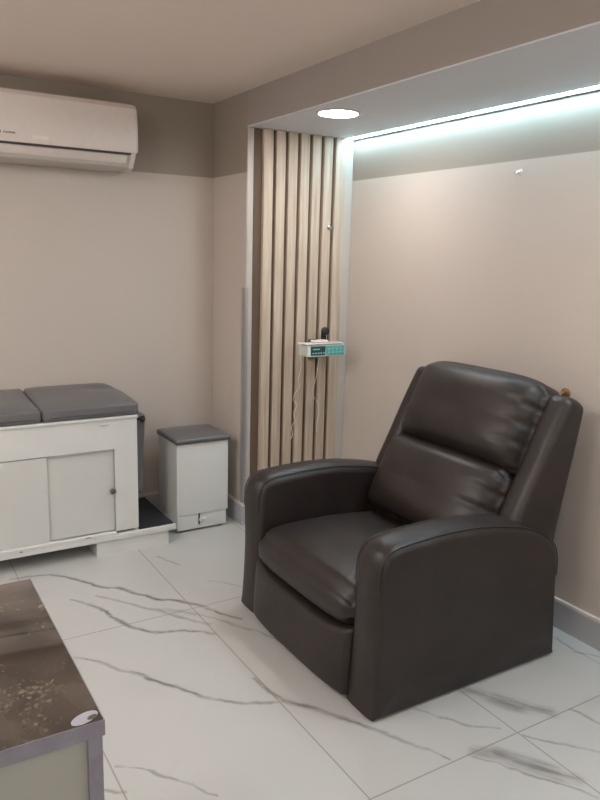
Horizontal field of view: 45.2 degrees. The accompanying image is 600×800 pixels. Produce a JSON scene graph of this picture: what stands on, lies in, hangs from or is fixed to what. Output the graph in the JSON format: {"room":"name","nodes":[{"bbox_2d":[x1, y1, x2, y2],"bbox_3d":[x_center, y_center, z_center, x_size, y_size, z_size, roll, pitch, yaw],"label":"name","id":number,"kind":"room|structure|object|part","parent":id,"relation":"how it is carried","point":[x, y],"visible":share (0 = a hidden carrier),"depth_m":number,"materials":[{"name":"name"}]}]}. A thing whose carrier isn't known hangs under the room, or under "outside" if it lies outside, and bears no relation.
{"room":"medical treatment room","nodes":[
{"label":"medical treatment room","id":0,"kind":"room"},
{"bbox_2d":[0,74,212,493],"bbox_3d":[-2.067,-0.370,3.328,3.576,2.305,0.120,-5,13,-31],"label":"wall","id":1,"kind":"structure","parent":0,"point":[106,277],"depth_m":3.86,"materials":[{"name":"paint"}]},
{"bbox_2d":[0,86,137,172],"bbox_3d":[-1.223,-1.295,3.440,0.853,0.325,0.229,-5,13,-31],"label":"air conditioner","id":2,"kind":"object","parent":1,"relation":"attached to","point":[38,128],"visible":1,"depth_m":3.40,"materials":[{"name":"white plastic"}]},
{"bbox_2d":[0,152,130,171],"bbox_3d":[-1.236,-1.176,3.467,0.798,0.075,0.214,-5,13,-31],"label":"outlet","id":3,"kind":"object","parent":2,"relation":"attached to","point":[97,161],"depth_m":3.49,"materials":[{"name":"plastic"}]},
{"bbox_2d":[138,491,159,509],"bbox_3d":[-2.009,0.706,3.517,3.456,0.125,0.016,-5,13,-31],"label":"baseboard","id":4,"kind":"structure","parent":1,"relation":"attached to","point":[153,497],"depth_m":4.20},
{"bbox_2d":[213,91,247,500],"bbox_3d":[-0.105,-0.506,4.268,0.764,2.305,0.532,-5,13,-31],"label":"wall pier","id":5,"kind":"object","parent":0,"point":[230,129],"visible":0.29,"depth_m":3.98,"materials":[{"name":"paint"}]},
{"bbox_2d":[226,493,244,525],"bbox_3d":[-0.427,0.607,4.219,0.016,0.125,0.418,-5,13,-31],"label":"baseboard","id":6,"kind":"object","parent":5,"relation":"attached to","point":[235,510],"visible":0.43,"depth_m":4.11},
{"bbox_2d":[240,288,247,502],"bbox_3d":[-0.309,-0.010,3.947,0.016,1.198,0.042,-5,13,-31],"label":"guard","id":7,"kind":"object","parent":5,"relation":"attached to","point":[244,320],"visible":0.89,"depth_m":3.93,"materials":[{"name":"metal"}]},
{"bbox_2d":[244,127,253,523],"bbox_3d":[-0.278,-0.343,3.876,0.035,2.131,0.005,-5,13,-31],"label":"trim","id":8,"kind":"structure","parent":5,"relation":"attached to","point":[250,153],"depth_m":3.80,"materials":[{"name":"white paint"}]},
{"bbox_2d":[250,128,346,474],"bbox_3d":[-0.017,-0.364,4.015,0.556,2.131,0.034,-5,13,-31],"label":"panel","id":9,"kind":"object","parent":5,"relation":"attached to","point":[299,182],"visible":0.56,"depth_m":3.95,"materials":[{"name":"brown wood"}]},
{"bbox_2d":[290,327,344,438],"bbox_3d":[0.082,-0.097,4.013,0.296,0.615,0.169,-5,13,-31],"label":"pump","id":10,"kind":"object","parent":9,"relation":"attached to","point":[314,348],"visible":1,"depth_m":3.93,"materials":[{"name":"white plastic"}]},
{"bbox_2d":[298,341,343,345],"bbox_3d":[0.115,-0.309,3.935,0.248,0.013,0.079,-5,13,-31],"label":"shelf","id":11,"kind":"object","parent":10,"relation":"on","point":[313,343],"depth_m":3.91,"materials":[{"name":"white plastic"}]},
{"bbox_3d":[0.138,-0.382,3.995,0.048,0.047,0.044,-5,13,-31],"label":"clamp knob","id":12,"kind":"part","parent":10,"relation":"part of","materials":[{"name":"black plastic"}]},
{"bbox_2d":[0,0,479,103],"bbox_3d":[-0.290,-1.081,0.997,4.340,0.100,5.600,-5,13,-31],"label":"ceiling","id":13,"kind":"structure","parent":0,"point":[206,51],"depth_m":2.75,"materials":[{"name":"paint"}]},
{"bbox_2d":[0,514,599,799],"bbox_3d":[-0.353,1.276,1.471,4.340,0.100,5.600,-5,13,-31],"label":"floor","id":14,"kind":"structure","parent":0,"point":[196,698],"depth_m":2.43,"materials":[{"name":"white tile"}]},
{"bbox_2d":[0,579,104,799],"bbox_3d":[-0.933,0.869,1.010,1.200,0.849,0.513,-5,13,-31],"label":"table","id":15,"kind":"object","parent":14,"relation":"on","point":[52,726],"depth_m":1.03,"materials":[{"name":"brown stone"}]},
{"bbox_3d":[-0.934,0.851,1.004,1.156,0.768,0.491,-5,13,-31],"label":"panel","id":16,"kind":"part","parent":15,"relation":"part of","materials":[{"name":"beige wood"}]},
{"bbox_3d":[-0.307,0.876,1.111,0.021,0.828,0.025,-5,13,-31],"label":"corner post","id":17,"kind":"part","parent":15,"relation":"part of","materials":[{"name":"metal"}]},
{"bbox_2d":[0,383,175,560],"bbox_3d":[-1.680,0.400,3.359,2.146,0.804,0.480,-5,13,-31],"label":"examination table","id":18,"kind":"object","parent":14,"relation":"on","point":[72,456],"visible":1,"depth_m":3.47,"materials":[{"name":"white paint"}]},
{"bbox_2d":[0,389,40,426],"bbox_3d":[-1.908,0.075,3.153,1.398,0.098,0.470,-5,13,-31],"label":"cushion","id":19,"kind":"object","parent":18,"relation":"on","point":[18,408],"depth_m":3.31,"materials":[{"name":"grey leather"}]},
{"bbox_3d":[-1.749,0.527,3.081,1.302,0.420,0.006,-5,13,-31],"label":"sliding door","id":20,"kind":"part","parent":18,"relation":"part of","materials":[{"name":"white wood"}]},
{"bbox_2d":[23,383,137,421],"bbox_3d":[-1.112,0.000,3.630,0.460,0.098,0.470,-5,13,-31],"label":"cushion","id":21,"kind":"object","parent":18,"relation":"on","point":[90,402],"depth_m":3.50,"materials":[{"name":"grey leather"}]},
{"bbox_3d":[-1.065,0.459,3.506,0.320,0.420,0.011,-5,13,-31],"label":"sliding door","id":22,"kind":"part","parent":18,"relation":"part of","materials":[{"name":"white wood"}]},
{"bbox_3d":[-0.928,0.451,3.566,0.031,0.031,0.028,-5,13,-31],"label":"knob","id":23,"kind":"part","parent":18,"relation":"part of","materials":[{"name":"grey metal"}]},
{"bbox_3d":[-0.802,0.096,3.621,0.044,0.034,0.034,-1,12,-15],"label":"lock knob","id":24,"kind":"part","parent":18,"relation":"part of","materials":[{"name":"black plastic"}]},
{"bbox_2d":[157,424,230,531],"bbox_3d":[-0.597,0.422,4.039,0.320,0.550,0.302,-5,13,-31],"label":"trash can","id":25,"kind":"object","parent":14,"relation":"on","point":[193,459],"visible":0.98,"depth_m":3.93,"materials":[{"name":"white paint"}]},
{"bbox_2d":[157,424,230,443],"bbox_3d":[-0.591,0.173,3.990,0.320,0.044,0.299,-5,13,-31],"label":"seat cushion","id":26,"kind":"object","parent":25,"relation":"on","point":[202,433],"depth_m":3.92,"materials":[{"name":"grey leather"}]},
{"bbox_2d":[241,361,582,720],"bbox_3d":[0.414,0.416,2.902,1.053,1.062,0.965,-5,13,-31],"label":"recliner armchair","id":27,"kind":"object","parent":14,"relation":"on","point":[425,570],"visible":1,"depth_m":2.67,"materials":[{"name":"brown leather"}]},
{"bbox_3d":[0.021,0.835,2.753,0.161,0.249,0.676,-5,13,-31],"label":"footrest panel","id":28,"kind":"part","parent":27,"relation":"part of","materials":[{"name":"brown leather"}]},
{"bbox_3d":[0.158,0.560,3.262,0.883,0.613,0.150,-5,13,-31],"label":"armrest","id":29,"kind":"part","parent":27,"relation":"part of","materials":[{"name":"brown leather"}]},
{"bbox_2d":[258,510,405,623],"bbox_3d":[0.263,0.622,2.857,0.686,0.185,0.684,-5,13,-31],"label":"seat cushion","id":30,"kind":"object","parent":27,"relation":"on","point":[308,556],"depth_m":2.76,"materials":[{"name":"brown leather"}]},
{"bbox_2d":[368,433,514,524],"bbox_3d":[0.576,0.384,3.011,0.332,0.391,0.708,-5,13,-31],"label":"lumbar cushion","id":31,"kind":"object","parent":27,"relation":"on","point":[415,477],"depth_m":2.89,"materials":[{"name":"brown leather"}]},
{"bbox_3d":[0.580,0.708,2.582,0.883,0.613,0.154,-5,13,-31],"label":"armrest","id":32,"kind":"part","parent":27,"relation":"part of","materials":[{"name":"brown leather"}]},
{"bbox_2d":[402,361,559,475],"bbox_3d":[0.729,0.062,3.023,0.334,0.400,0.706,-5,13,-31],"label":"cushion","id":33,"kind":"object","parent":27,"relation":"on","point":[489,419],"depth_m":2.84,"materials":[{"name":"brown leather"}]},
{"bbox_2d":[247,0,599,138],"bbox_3d":[1.291,-1.047,1.738,0.644,0.174,4.948,-5,13,-31],"label":"soffit","id":34,"kind":"structure","parent":0,"point":[569,60],"depth_m":2.61,"materials":[{"name":"paint"}]},
{"bbox_2d":[316,108,360,117],"bbox_3d":[0.171,-1.285,3.231,0.200,0.007,0.200,-5,13,-31],"label":"recessed light","id":35,"kind":"object","parent":34,"relation":"in","point":[331,112],"visible":1,"depth_m":3.21,"materials":[{"name":"white plastic"}]},
{"bbox_2d":[319,110,357,117],"bbox_3d":[0.171,-1.285,3.231,0.175,0.004,0.175,-5,13,-31],"label":"diffuser","id":36,"kind":"object","parent":35,"relation":"attached to","point":[324,113],"depth_m":3.22,"materials":[{"name":"white plastic"}]},
{"bbox_2d":[348,85,599,140],"bbox_3d":[1.549,-0.985,1.899,0.048,0.011,4.907,-5,13,-31],"label":"led strip","id":37,"kind":"object","parent":34,"relation":"attached to","point":[595,88],"visible":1,"depth_m":3.09,"materials":[{"name":"white plastic"}]},
{"bbox_2d":[342,90,599,617],"bbox_3d":[1.589,-0.034,2.143,0.120,2.305,4.948,-5,13,-31],"label":"wall","id":38,"kind":"structure","parent":0,"point":[455,255],"depth_m":3.18,"materials":[{"name":"paint"}]},
{"bbox_2d":[335,139,353,457],"bbox_3d":[0.241,-0.389,4.172,0.050,2.131,0.030,-5,13,-31],"label":"trim","id":39,"kind":"structure","parent":38,"relation":"attached to","point":[350,143],"depth_m":4.11,"materials":[{"name":"white paint"}]},
{"bbox_2d":[514,169,521,174],"bbox_3d":[0.903,-0.948,2.994,0.036,0.024,0.023,-5,13,-31],"label":"wall hook","id":40,"kind":"object","parent":38,"relation":"attached to","point":[519,172],"visible":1,"depth_m":2.99,"materials":[{"name":"white plastic"}]},
{"bbox_2d":[557,388,569,396],"bbox_3d":[1.042,-0.024,2.878,0.064,0.043,0.042,-5,13,-31],"label":"wall hook","id":41,"kind":"object","parent":38,"relation":"attached to","point":[565,392],"visible":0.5,"depth_m":2.88,"materials":[{"name":"brown metal"}]},
{"bbox_3d":[1.065,-0.027,2.892,0.010,0.042,0.042,-5,13,-31],"label":"plate","id":42,"kind":"part","parent":41,"relation":"part of","materials":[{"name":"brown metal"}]},
{"bbox_2d":[553,596,599,650],"bbox_3d":[1.510,1.043,2.311,0.016,0.125,4.918,-5,13,-31],"label":"baseboard","id":43,"kind":"structure","parent":38,"relation":"attached to","point":[570,619],"depth_m":2.92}
]}

